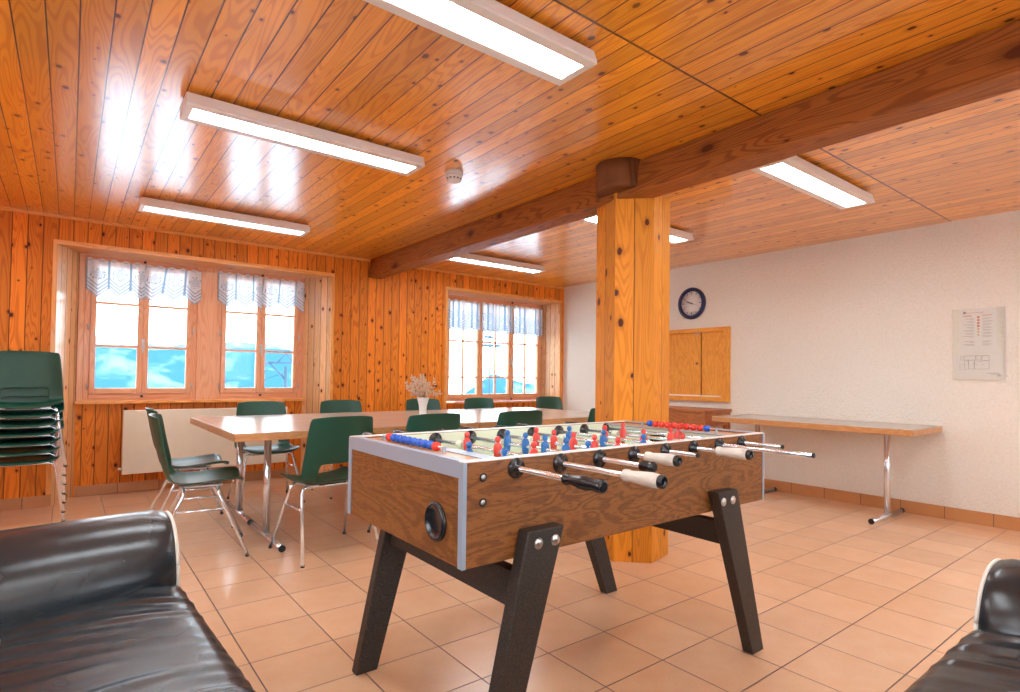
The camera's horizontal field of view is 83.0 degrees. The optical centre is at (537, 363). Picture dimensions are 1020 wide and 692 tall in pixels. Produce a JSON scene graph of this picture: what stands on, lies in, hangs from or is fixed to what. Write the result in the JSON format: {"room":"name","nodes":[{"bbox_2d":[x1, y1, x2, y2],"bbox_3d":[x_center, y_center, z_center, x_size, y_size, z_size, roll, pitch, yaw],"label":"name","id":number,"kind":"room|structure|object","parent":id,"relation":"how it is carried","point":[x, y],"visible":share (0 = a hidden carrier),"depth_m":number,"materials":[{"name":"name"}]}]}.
{"room":"recreation room","nodes":[
{"label":"recreation room","id":0,"kind":"room"},
{"bbox_2d":[0,210,563,499],"bbox_3d":[-2.941,0.008,6.291,8.180,2.520,0.470,2,-2,-39],"label":"wall","id":1,"kind":"structure","parent":0,"point":[388,330],"depth_m":6.16,"materials":[{"name":"brown wood"}]},
{"bbox_2d":[50,244,79,505],"bbox_3d":[-4.273,0.090,5.206,0.150,2.275,0.469,2,-2,-39],"label":"trim","id":2,"kind":"structure","parent":1,"relation":"attached to","point":[68,259],"depth_m":5.20,"materials":[{"name":"brown wood"}]},
{"bbox_2d":[82,254,197,398],"bbox_3d":[-3.889,-0.340,5.666,0.915,1.355,0.149,2,-2,-39],"label":"window","id":3,"kind":"structure","parent":1,"relation":"in","point":[141,390],"depth_m":5.63,"materials":[{"name":"brown wood"}]},
{"bbox_2d":[86,257,145,299],"bbox_3d":[-4.029,-0.809,5.500,0.465,0.368,0.029,2,-2,-39],"label":"lace curtain","id":4,"kind":"object","parent":3,"relation":"hanging from","point":[102,275],"visible":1,"depth_m":5.50,"materials":[{"name":"white fabric"}]},
{"bbox_2d":[145,265,201,303],"bbox_3d":[-3.683,-0.793,5.782,0.530,0.359,0.029,2,-2,-39],"label":"lace curtain","id":5,"kind":"object","parent":3,"relation":"attached to","point":[174,284],"visible":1,"depth_m":5.79,"materials":[{"name":"white fabric"}]},
{"bbox_2d":[0,469,334,510],"bbox_3d":[-2.803,1.218,6.076,8.180,0.095,0.012,2,-2,-39],"label":"baseboard","id":6,"kind":"structure","parent":1,"relation":"attached to","point":[36,501],"depth_m":4.84,"materials":[{"name":"tile"}]},
{"bbox_2d":[74,467,299,496],"bbox_3d":[-3.509,1.206,5.953,2.010,0.095,0.012,2,-2,-39],"label":"baseboard","id":7,"kind":"structure","parent":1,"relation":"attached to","point":[88,490],"depth_m":5.62,"materials":[{"name":"tile"}]},
{"bbox_2d":[74,398,304,404],"bbox_3d":[-3.489,0.384,5.959,2.050,0.030,0.105,2,-2,-39],"label":"trim","id":8,"kind":"structure","parent":1,"relation":"attached to","point":[270,399],"depth_m":5.80,"materials":[{"name":"brown wood"}]},
{"bbox_2d":[75,253,304,400],"bbox_3d":[-3.523,-0.317,6.028,2.030,1.383,0.150,2,-2,-39],"label":"trim","id":9,"kind":"structure","parent":1,"relation":"attached to","point":[205,373],"depth_m":5.97,"materials":[{"name":"brown wood"}]},
{"bbox_2d":[45,239,334,494],"bbox_3d":[-3.261,0.050,5.724,2.440,2.203,0.024,2,-2,-39],"label":"trim","id":10,"kind":"structure","parent":1,"relation":"attached to","point":[56,242],"depth_m":5.41,"materials":[{"name":"brown wood"}]},
{"bbox_2d":[61,245,328,278],"bbox_3d":[-3.367,-1.016,5.894,2.370,0.012,0.370,2,-2,-39],"label":"trim","id":11,"kind":"structure","parent":1,"relation":"attached to","point":[90,251],"depth_m":5.76,"materials":[{"name":"brown wood"}]},
{"bbox_2d":[117,407,286,474],"bbox_3d":[-3.392,0.754,5.906,1.490,0.600,0.226,2,-2,-39],"label":"radiator","id":12,"kind":"object","parent":1,"relation":"attached to","point":[184,439],"visible":0.66,"depth_m":5.65,"materials":[{"name":"white metal"}]},
{"bbox_2d":[215,269,302,396],"bbox_3d":[-3.058,-0.315,6.343,0.870,1.355,0.149,2,-2,-39],"label":"window","id":13,"kind":"structure","parent":1,"relation":"in","point":[258,390],"depth_m":6.31,"materials":[{"name":"brown wood"}]},
{"bbox_2d":[218,271,262,309],"bbox_3d":[-3.194,-0.786,6.180,0.440,0.374,0.029,2,-2,-39],"label":"lace curtain","id":14,"kind":"object","parent":13,"relation":"hanging from","point":[246,289],"visible":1,"depth_m":6.18,"materials":[{"name":"white fabric"}]},
{"bbox_2d":[262,277,304,312],"bbox_3d":[-2.857,-0.770,6.454,0.470,0.365,0.029,2,-2,-39],"label":"lace curtain","id":15,"kind":"object","parent":13,"relation":"hanging from","point":[289,294],"visible":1,"depth_m":6.46,"materials":[{"name":"white fabric"}]},
{"bbox_2d":[0,206,564,288],"bbox_3d":[-2.773,-1.239,6.130,8.180,0.030,0.018,2,-2,-39],"label":"trim","id":16,"kind":"structure","parent":1,"relation":"attached to","point":[1,207],"depth_m":5.79,"materials":[{"name":"brown wood"}]},
{"bbox_2d":[300,277,331,474],"bbox_3d":[-2.567,0.142,6.595,0.190,2.275,0.469,2,-2,-39],"label":"jamb","id":17,"kind":"object","parent":1,"relation":"attached to","point":[317,299],"depth_m":6.56,"materials":[{"name":"brown wood"}]},
{"bbox_2d":[446,400,535,404],"bbox_3d":[-0.621,0.551,8.293,1.730,0.030,0.105,2,-2,-39],"label":"trim","id":18,"kind":"structure","parent":1,"relation":"attached to","point":[516,401],"depth_m":8.39,"materials":[{"name":"brown wood"}]},
{"bbox_2d":[446,294,541,401],"bbox_3d":[-0.620,-0.198,8.327,1.720,1.460,0.149,2,-2,-39],"label":"window","id":19,"kind":"structure","parent":1,"relation":"in","point":[509,395],"depth_m":8.32,"materials":[{"name":"brown wood"}]},
{"bbox_2d":[448,298,480,331],"bbox_3d":[-1.028,-0.667,7.942,0.550,0.430,0.043,2,-2,-39],"label":"lace curtain","id":20,"kind":"object","parent":19,"relation":"hanging from","point":[462,314],"visible":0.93,"depth_m":7.94,"materials":[{"name":"white fabric"}]},
{"bbox_2d":[481,302,512,333],"bbox_3d":[-0.582,-0.653,8.305,0.560,0.430,0.043,2,-2,-39],"label":"lace curtain","id":21,"kind":"object","parent":19,"relation":"hanging from","point":[497,318],"visible":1,"depth_m":8.30,"materials":[{"name":"white fabric"}]},
{"bbox_2d":[514,306,541,337],"bbox_3d":[-0.144,-0.630,8.662,0.550,0.450,0.043,2,-2,-39],"label":"lace curtain","id":22,"kind":"object","parent":19,"relation":"hanging from","point":[527,321],"visible":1,"depth_m":8.66,"materials":[{"name":"white fabric"}]},
{"bbox_2d":[448,290,556,304],"bbox_3d":[-0.537,-0.939,8.197,1.930,0.012,0.370,2,-2,-39],"label":"trim","id":23,"kind":"structure","parent":1,"relation":"attached to","point":[450,292],"depth_m":8.13,"materials":[{"name":"brown wood"}]},
{"bbox_2d":[444,286,561,409],"bbox_3d":[-0.431,0.131,8.028,2.000,2.213,0.024,2,-2,-39],"label":"trim","id":24,"kind":"structure","parent":1,"relation":"attached to","point":[446,287],"depth_m":7.76,"materials":[{"name":"brown wood"}]},
{"bbox_2d":[541,303,559,424],"bbox_3d":[0.139,0.220,8.797,0.070,2.285,0.469,2,-2,-39],"label":"trim","id":25,"kind":"structure","parent":1,"relation":"attached to","point":[550,313],"depth_m":8.76,"materials":[{"name":"brown wood"}]},
{"bbox_2d":[0,0,1019,286],"bbox_3d":[-0.116,-1.348,2.871,8.380,0.100,9.370,2,-2,-39],"label":"ceiling","id":26,"kind":"structure","parent":0,"point":[92,92],"depth_m":3.01,"materials":[{"name":"brown wood"}]},
{"bbox_2d":[138,197,309,236],"bbox_3d":[-2.605,-1.239,4.859,1.255,0.085,0.235,2,-2,-39],"label":"ceiling lamp","id":27,"kind":"object","parent":26,"relation":"attached to","point":[169,208],"visible":1,"depth_m":4.76,"materials":[{"name":"white plastic"}]},
{"bbox_2d":[144,207,303,234],"bbox_3d":[-2.606,-1.203,4.859,1.185,0.006,0.135,2,-2,-39],"label":"diffuser","id":28,"kind":"object","parent":27,"relation":"attached to","point":[148,209],"depth_m":4.82,"materials":[{"name":"white plastic"}]},
{"bbox_2d":[179,92,424,175],"bbox_3d":[-1.250,-1.261,3.210,1.255,0.085,0.235,2,-2,-39],"label":"ceiling lamp","id":29,"kind":"object","parent":26,"relation":"attached to","point":[194,108],"visible":1,"depth_m":3.10,"materials":[{"name":"white plastic"}]},
{"bbox_2d":[189,109,414,172],"bbox_3d":[-1.250,-1.225,3.209,1.185,0.006,0.135,2,-2,-39],"label":"diffuser","id":30,"kind":"object","parent":29,"relation":"attached to","point":[197,115],"depth_m":3.15,"materials":[{"name":"white plastic"}]},
{"bbox_2d":[445,168,462,183],"bbox_3d":[-0.559,-1.244,3.831,0.120,0.073,0.120,2,-2,-39],"label":"smoke detector","id":31,"kind":"object","parent":26,"relation":"attached to","point":[453,175],"visible":1,"depth_m":3.79,"materials":[{"name":"white plastic"}]},
{"bbox_2d":[363,0,596,85],"bbox_3d":[-0.317,-1.277,2.042,1.255,0.085,0.235,2,-2,-39],"label":"ceiling lamp","id":32,"kind":"object","parent":26,"relation":"attached to","point":[492,28],"visible":1,"depth_m":2.16,"materials":[{"name":"white plastic"}]},
{"bbox_2d":[447,253,544,273],"bbox_3d":[-0.469,-1.173,6.637,1.255,0.085,0.235,2,-2,-39],"label":"ceiling lamp","id":33,"kind":"object","parent":26,"relation":"attached to","point":[468,258],"visible":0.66,"depth_m":6.58,"materials":[{"name":"white plastic"}]},
{"bbox_2d":[451,258,538,272],"bbox_3d":[-0.469,-1.137,6.636,1.185,0.006,0.135,2,-2,-39],"label":"diffuser","id":34,"kind":"object","parent":33,"relation":"attached to","point":[463,260],"depth_m":6.63,"materials":[{"name":"white plastic"}]},
{"bbox_2d":[578,215,596,224],"bbox_3d":[0.465,-1.207,4.667,0.199,0.085,0.205,2,-2,-39],"label":"ceiling lamp","id":35,"kind":"object","parent":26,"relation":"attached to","point":[593,219],"depth_m":4.68,"materials":[{"name":"white plastic"}]},
{"bbox_2d":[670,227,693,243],"bbox_3d":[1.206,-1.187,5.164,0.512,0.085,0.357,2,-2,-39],"label":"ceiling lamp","id":36,"kind":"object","parent":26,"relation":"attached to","point":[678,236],"depth_m":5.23,"materials":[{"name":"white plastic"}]},
{"bbox_2d":[368,19,1019,278],"bbox_3d":[0.856,-1.166,3.421,0.206,0.215,8.800,2,-2,-39],"label":"beam","id":37,"kind":"structure","parent":26,"relation":"attached to","point":[985,65],"depth_m":2.84,"materials":[{"name":"brown wood"}]},
{"bbox_2d":[750,156,874,209],"bbox_3d":[1.855,-1.210,3.816,1.255,0.085,0.235,2,-2,-39],"label":"ceiling lamp","id":38,"kind":"object","parent":26,"relation":"attached to","point":[794,172],"visible":0.8,"depth_m":3.74,"materials":[{"name":"white plastic"}]},
{"bbox_2d":[763,163,864,206],"bbox_3d":[1.854,-1.175,3.815,1.185,0.006,0.135,2,-2,-39],"label":"diffuser","id":39,"kind":"object","parent":38,"relation":"attached to","point":[787,173],"depth_m":3.77,"materials":[{"name":"white plastic"}]},
{"bbox_2d":[0,477,1019,691],"bbox_3d":[-0.147,1.281,2.810,8.380,0.120,9.370,2,-2,-39],"label":"floor","id":40,"kind":"structure","parent":0,"point":[845,602],"depth_m":2.97,"materials":[{"name":"tile"}]},
{"bbox_2d":[0,452,64,521],"bbox_3d":[-4.031,0.765,4.496,0.542,0.898,0.567,2,-2,-40],"label":"chair","id":41,"kind":"object","parent":40,"relation":"on","point":[44,459],"visible":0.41,"depth_m":4.46,"materials":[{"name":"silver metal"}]},
{"bbox_2d":[0,430,65,512],"bbox_3d":[-4.025,0.694,4.496,0.542,0.898,0.567,2,-2,-39],"label":"chair","id":42,"kind":"object","parent":41,"relation":"on","point":[43,450],"visible":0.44,"depth_m":4.46,"materials":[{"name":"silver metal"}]},
{"bbox_2d":[0,419,65,503],"bbox_3d":[-4.024,0.623,4.493,0.542,0.898,0.567,2,-2,-40],"label":"chair","id":43,"kind":"object","parent":42,"relation":"on","point":[41,441],"visible":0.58,"depth_m":4.46,"materials":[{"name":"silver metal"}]},
{"bbox_2d":[0,410,66,494],"bbox_3d":[-4.019,0.552,4.493,0.542,0.898,0.567,2,-2,-39],"label":"chair","id":44,"kind":"object","parent":43,"relation":"on","point":[38,432],"visible":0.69,"depth_m":4.46,"materials":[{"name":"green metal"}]},
{"bbox_2d":[0,397,66,484],"bbox_3d":[-4.018,0.481,4.490,0.542,0.898,0.567,2,-2,-40],"label":"chair","id":45,"kind":"object","parent":44,"relation":"on","point":[37,423],"visible":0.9,"depth_m":4.52,"materials":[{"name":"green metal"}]},
{"bbox_2d":[0,366,67,475],"bbox_3d":[-4.012,0.410,4.490,0.542,0.898,0.567,2,-2,-39],"label":"chair","id":46,"kind":"object","parent":45,"relation":"on","point":[7,392],"visible":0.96,"depth_m":4.58,"materials":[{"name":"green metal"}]},
{"bbox_2d":[0,351,66,466],"bbox_3d":[-4.011,0.339,4.487,0.542,0.898,0.567,2,-2,-40],"label":"chair","id":47,"kind":"object","parent":46,"relation":"on","point":[18,369],"visible":1,"depth_m":4.67,"materials":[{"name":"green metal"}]},
{"bbox_2d":[0,510,255,691],"bbox_3d":[-1.192,0.769,1.084,1.191,0.800,2.194,2,-2,-42],"label":"sofa","id":48,"kind":"object","parent":40,"relation":"on","point":[95,604],"visible":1,"depth_m":1.69,"materials":[{"name":"black leather"}]},
{"bbox_2d":[0,584,255,691],"bbox_3d":[-1.012,0.810,1.048,0.968,0.181,1.898,2,-2,-42],"label":"seat cushion","id":49,"kind":"object","parent":48,"relation":"on","point":[116,637],"depth_m":1.53,"materials":[{"name":"black leather"}]},
{"bbox_2d":[145,407,232,527],"bbox_3d":[-2.657,0.779,4.378,0.567,0.898,0.542,2,-2,-37],"label":"chair","id":50,"kind":"object","parent":40,"relation":"on","point":[200,462],"visible":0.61,"depth_m":4.40,"materials":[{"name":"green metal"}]},
{"bbox_2d":[148,413,248,556],"bbox_3d":[-2.204,0.769,3.742,0.567,0.898,0.542,1,-2,-31],"label":"chair","id":51,"kind":"object","parent":40,"relation":"on","point":[212,477],"visible":0.99,"depth_m":3.67,"materials":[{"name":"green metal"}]},
{"bbox_2d":[227,401,305,509],"bbox_3d":[-2.487,0.801,5.275,0.542,0.898,0.567,2,-2,-39],"label":"chair","id":52,"kind":"object","parent":40,"relation":"on","point":[284,446],"visible":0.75,"depth_m":5.39,"materials":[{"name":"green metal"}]},
{"bbox_2d":[190,411,416,524],"bbox_3d":[-1.981,0.860,5.095,1.800,0.786,0.841,2,-2,-39],"label":"dining table","id":53,"kind":"object","parent":40,"relation":"on","point":[202,422],"visible":0.37,"depth_m":4.74,"materials":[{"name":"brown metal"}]},
{"bbox_2d":[268,416,378,567],"bbox_3d":[-1.403,0.781,3.827,0.542,0.898,0.567,2,-2,-44],"label":"chair","id":54,"kind":"object","parent":40,"relation":"on","point":[328,437],"visible":0.82,"depth_m":3.62,"materials":[{"name":"green plastic"}]},
{"bbox_2d":[311,400,361,498],"bbox_3d":[-1.898,0.819,5.755,0.542,0.898,0.567,2,-2,-39],"label":"chair","id":55,"kind":"object","parent":40,"relation":"on","point":[328,406],"visible":0.35,"depth_m":5.95,"materials":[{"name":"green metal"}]},
{"bbox_2d":[209,417,478,551],"bbox_3d":[-1.448,0.851,4.440,1.800,0.786,0.841,2,-2,-39],"label":"dining table","id":56,"kind":"object","parent":40,"relation":"on","point":[266,432],"visible":0.56,"depth_m":4.04,"materials":[{"name":"beige laminate"}]},
{"bbox_2d":[417,397,428,414],"bbox_3d":[-0.980,0.379,4.897,0.106,0.190,0.106,2,-2,-39],"label":"vase","id":57,"kind":"object","parent":56,"relation":"on","point":[422,402],"visible":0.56,"depth_m":4.87,"materials":[{"name":"white ceramic"}]},
{"bbox_2d":[404,373,440,397],"bbox_3d":[-0.988,0.265,4.898,0.270,0.368,0.283,0,-2,36],"label":"dried flowers","id":58,"kind":"object","parent":57,"relation":"in","point":[422,391],"visible":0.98,"depth_m":4.85,"materials":[{"name":"beige plant"}]},
{"bbox_2d":[367,413,460,532],"bbox_3d":[-0.870,0.796,4.209,0.542,0.898,0.567,2,-2,-40],"label":"chair","id":59,"kind":"object","parent":40,"relation":"on","point":[446,421],"visible":0.27,"depth_m":3.99,"materials":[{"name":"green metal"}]},
{"bbox_2d":[406,398,440,410],"bbox_3d":[-1.179,0.843,6.392,0.542,0.898,0.567,2,-2,-39],"label":"chair","id":60,"kind":"object","parent":40,"relation":"on","point":[411,404],"visible":0.12,"depth_m":6.58,"materials":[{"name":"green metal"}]},
{"bbox_2d":[464,397,494,408],"bbox_3d":[-0.590,0.861,6.872,0.542,0.898,0.567,2,-2,-39],"label":"chair","id":61,"kind":"object","parent":40,"relation":"on","point":[478,402],"visible":0.28,"depth_m":7.09,"materials":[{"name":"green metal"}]},
{"bbox_2d":[393,407,570,414],"bbox_3d":[-0.582,0.902,6.234,1.800,0.786,0.841,2,-2,-39],"label":"dining table","id":62,"kind":"object","parent":40,"relation":"on","point":[479,410],"visible":0.16,"depth_m":6.25,"materials":[{"name":"white laminate"}]},
{"bbox_2d":[497,410,542,426],"bbox_3d":[-0.266,0.814,4.700,0.542,0.898,0.567,2,-2,-36],"label":"chair","id":63,"kind":"object","parent":40,"relation":"on","point":[530,417],"visible":0.24,"depth_m":4.46,"materials":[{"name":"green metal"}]},
{"bbox_2d":[460,411,589,428],"bbox_3d":[-0.049,0.894,5.579,1.800,0.786,0.841,2,-2,-39],"label":"dining table","id":64,"kind":"object","parent":40,"relation":"on","point":[552,417],"visible":0.27,"depth_m":5.34,"materials":[{"name":"beige laminate"}]},
{"bbox_2d":[536,396,562,409],"bbox_3d":[0.267,0.887,7.594,0.542,0.898,0.567,2,-2,-35],"label":"chair","id":65,"kind":"object","parent":40,"relation":"on","point":[547,402],"visible":0.29,"depth_m":7.83,"materials":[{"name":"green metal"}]},
{"bbox_2d":[347,420,814,691],"bbox_3d":[0.158,0.743,2.376,1.612,0.943,1.619,2,-2,-39],"label":"table","id":66,"kind":"object","parent":40,"relation":"on","point":[464,502],"visible":1,"depth_m":1.97,"materials":[{"name":"brown wood"}]},
{"bbox_2d":[425,501,445,541],"bbox_3d":[-0.305,0.467,1.702,0.012,0.116,0.116,2,-2,-39],"label":"ball return cup","id":67,"kind":"object","parent":66,"relation":"on","point":[435,511],"depth_m":1.70,"materials":[{"name":"black plastic"}]},
{"bbox_2d":[587,408,594,422],"bbox_3d":[0.481,0.839,5.399,0.542,0.898,0.567,2,-2,-39],"label":"chair","id":68,"kind":"object","parent":40,"relation":"on","point":[591,418],"visible":0.02,"depth_m":5.11,"materials":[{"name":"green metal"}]},
{"bbox_2d":[595,157,669,562],"bbox_3d":[0.583,-0.007,3.820,0.596,2.520,0.469,2,-2,-39],"label":"pillar","id":69,"kind":"structure","parent":40,"relation":"on","point":[633,271],"depth_m":3.67,"materials":[{"name":"brown wood"}]},
{"bbox_2d":[669,406,731,429],"bbox_3d":[1.627,0.920,6.729,0.500,0.825,1.120,2,-2,-39],"label":"shelf","id":70,"kind":"object","parent":40,"relation":"on","point":[677,414],"visible":0.32,"depth_m":6.34,"materials":[{"name":"brown wood"}]},
{"bbox_2d":[712,414,941,523],"bbox_3d":[2.581,0.919,5.327,0.700,0.786,1.780,2,-2,-39],"label":"side table","id":71,"kind":"object","parent":40,"relation":"on","point":[887,429],"visible":0.79,"depth_m":4.90,"materials":[{"name":"brown laminate"}]},
{"bbox_2d":[904,558,1019,691],"bbox_3d":[1.157,0.795,1.000,1.914,0.800,0.991,2,-2,-39],"label":"sofa","id":72,"kind":"object","parent":40,"relation":"on","point":[986,659],"visible":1,"depth_m":1.57,"materials":[{"name":"black leather"}]},
{"bbox_2d":[904,629,1019,691],"bbox_3d":[0.964,0.833,0.987,1.598,0.179,0.768,2,-2,-39],"label":"seat cushion","id":73,"kind":"object","parent":72,"relation":"on","point":[983,660],"depth_m":1.47,"materials":[{"name":"black leather"}]},
{"bbox_2d":[563,210,1019,517],"bbox_3d":[3.098,0.060,5.469,0.150,2.520,9.370,2,-2,-39],"label":"wall","id":74,"kind":"structure","parent":0,"point":[866,328],"depth_m":5.33,"materials":[{"name":"paint"}]},
{"bbox_2d":[678,287,705,318],"bbox_3d":[1.837,-0.724,6.894,0.044,0.380,0.380,2,-2,-39],"label":"wall clock","id":75,"kind":"object","parent":74,"relation":"attached to","point":[692,301],"visible":1,"depth_m":6.89,"materials":[{"name":"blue plastic"}]},
{"bbox_2d":[669,326,730,401],"bbox_3d":[1.742,0.011,6.978,0.050,0.855,1.300,2,-2,-39],"label":"cabinet","id":76,"kind":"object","parent":74,"relation":"in","point":[699,358],"depth_m":6.78,"materials":[{"name":"brown wood"}]},
{"bbox_2d":[764,478,1019,530],"bbox_3d":[3.142,1.263,5.242,0.012,0.105,8.788,2,-2,-39],"label":"baseboard","id":77,"kind":"structure","parent":74,"relation":"attached to","point":[957,514],"depth_m":5.09,"materials":[{"name":"tile"}]},
{"bbox_2d":[952,306,1005,380],"bbox_3d":[3.610,-0.163,4.718,0.009,0.595,0.356,2,-2,-39],"label":"notice board","id":78,"kind":"object","parent":74,"relation":"attached to","point":[978,328],"visible":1,"depth_m":4.71,"materials":[{"name":"white paper"}]},
{"label":"outside","id":79,"kind":"structure","parent":0,"visible":0},
{"bbox_2d":[94,344,534,401],"bbox_3d":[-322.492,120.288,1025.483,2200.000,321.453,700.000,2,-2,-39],"label":"mountain range","id":80,"kind":"object","parent":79,"point":[114,367],"depth_m":836.08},
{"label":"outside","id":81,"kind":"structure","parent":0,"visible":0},
{"bbox_2d":[96,336,289,349],"bbox_3d":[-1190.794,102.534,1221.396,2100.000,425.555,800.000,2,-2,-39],"label":"mountain range","id":82,"kind":"object","parent":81,"point":[237,344],"visible":0.01,"depth_m":1514.12,"materials":[{"name":"white snow"}]},
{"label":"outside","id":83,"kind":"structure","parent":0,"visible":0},
{"bbox_3d":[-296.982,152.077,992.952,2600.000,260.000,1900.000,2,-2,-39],"label":"snow ground","id":84,"kind":"structure","parent":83,"visible":0},
{"bbox_2d":[225,353,291,387],"bbox_3d":[-44.804,8.082,46.931,48.117,19.316,2.320,1,-1,-27],"label":"pylon","id":85,"kind":"object","parent":84,"relation":"on","point":[284,377],"visible":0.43,"depth_m":56.76,"materials":[{"name":"metal"}]},
{"bbox_2d":[483,330,500,393],"bbox_3d":[-6.096,1.453,72.400,2.600,18.600,1.000,2,-2,-39],"label":"pylon","id":86,"kind":"object","parent":84,"relation":"on","point":[485,336],"visible":0.43,"depth_m":72.29,"materials":[{"name":"metal"}]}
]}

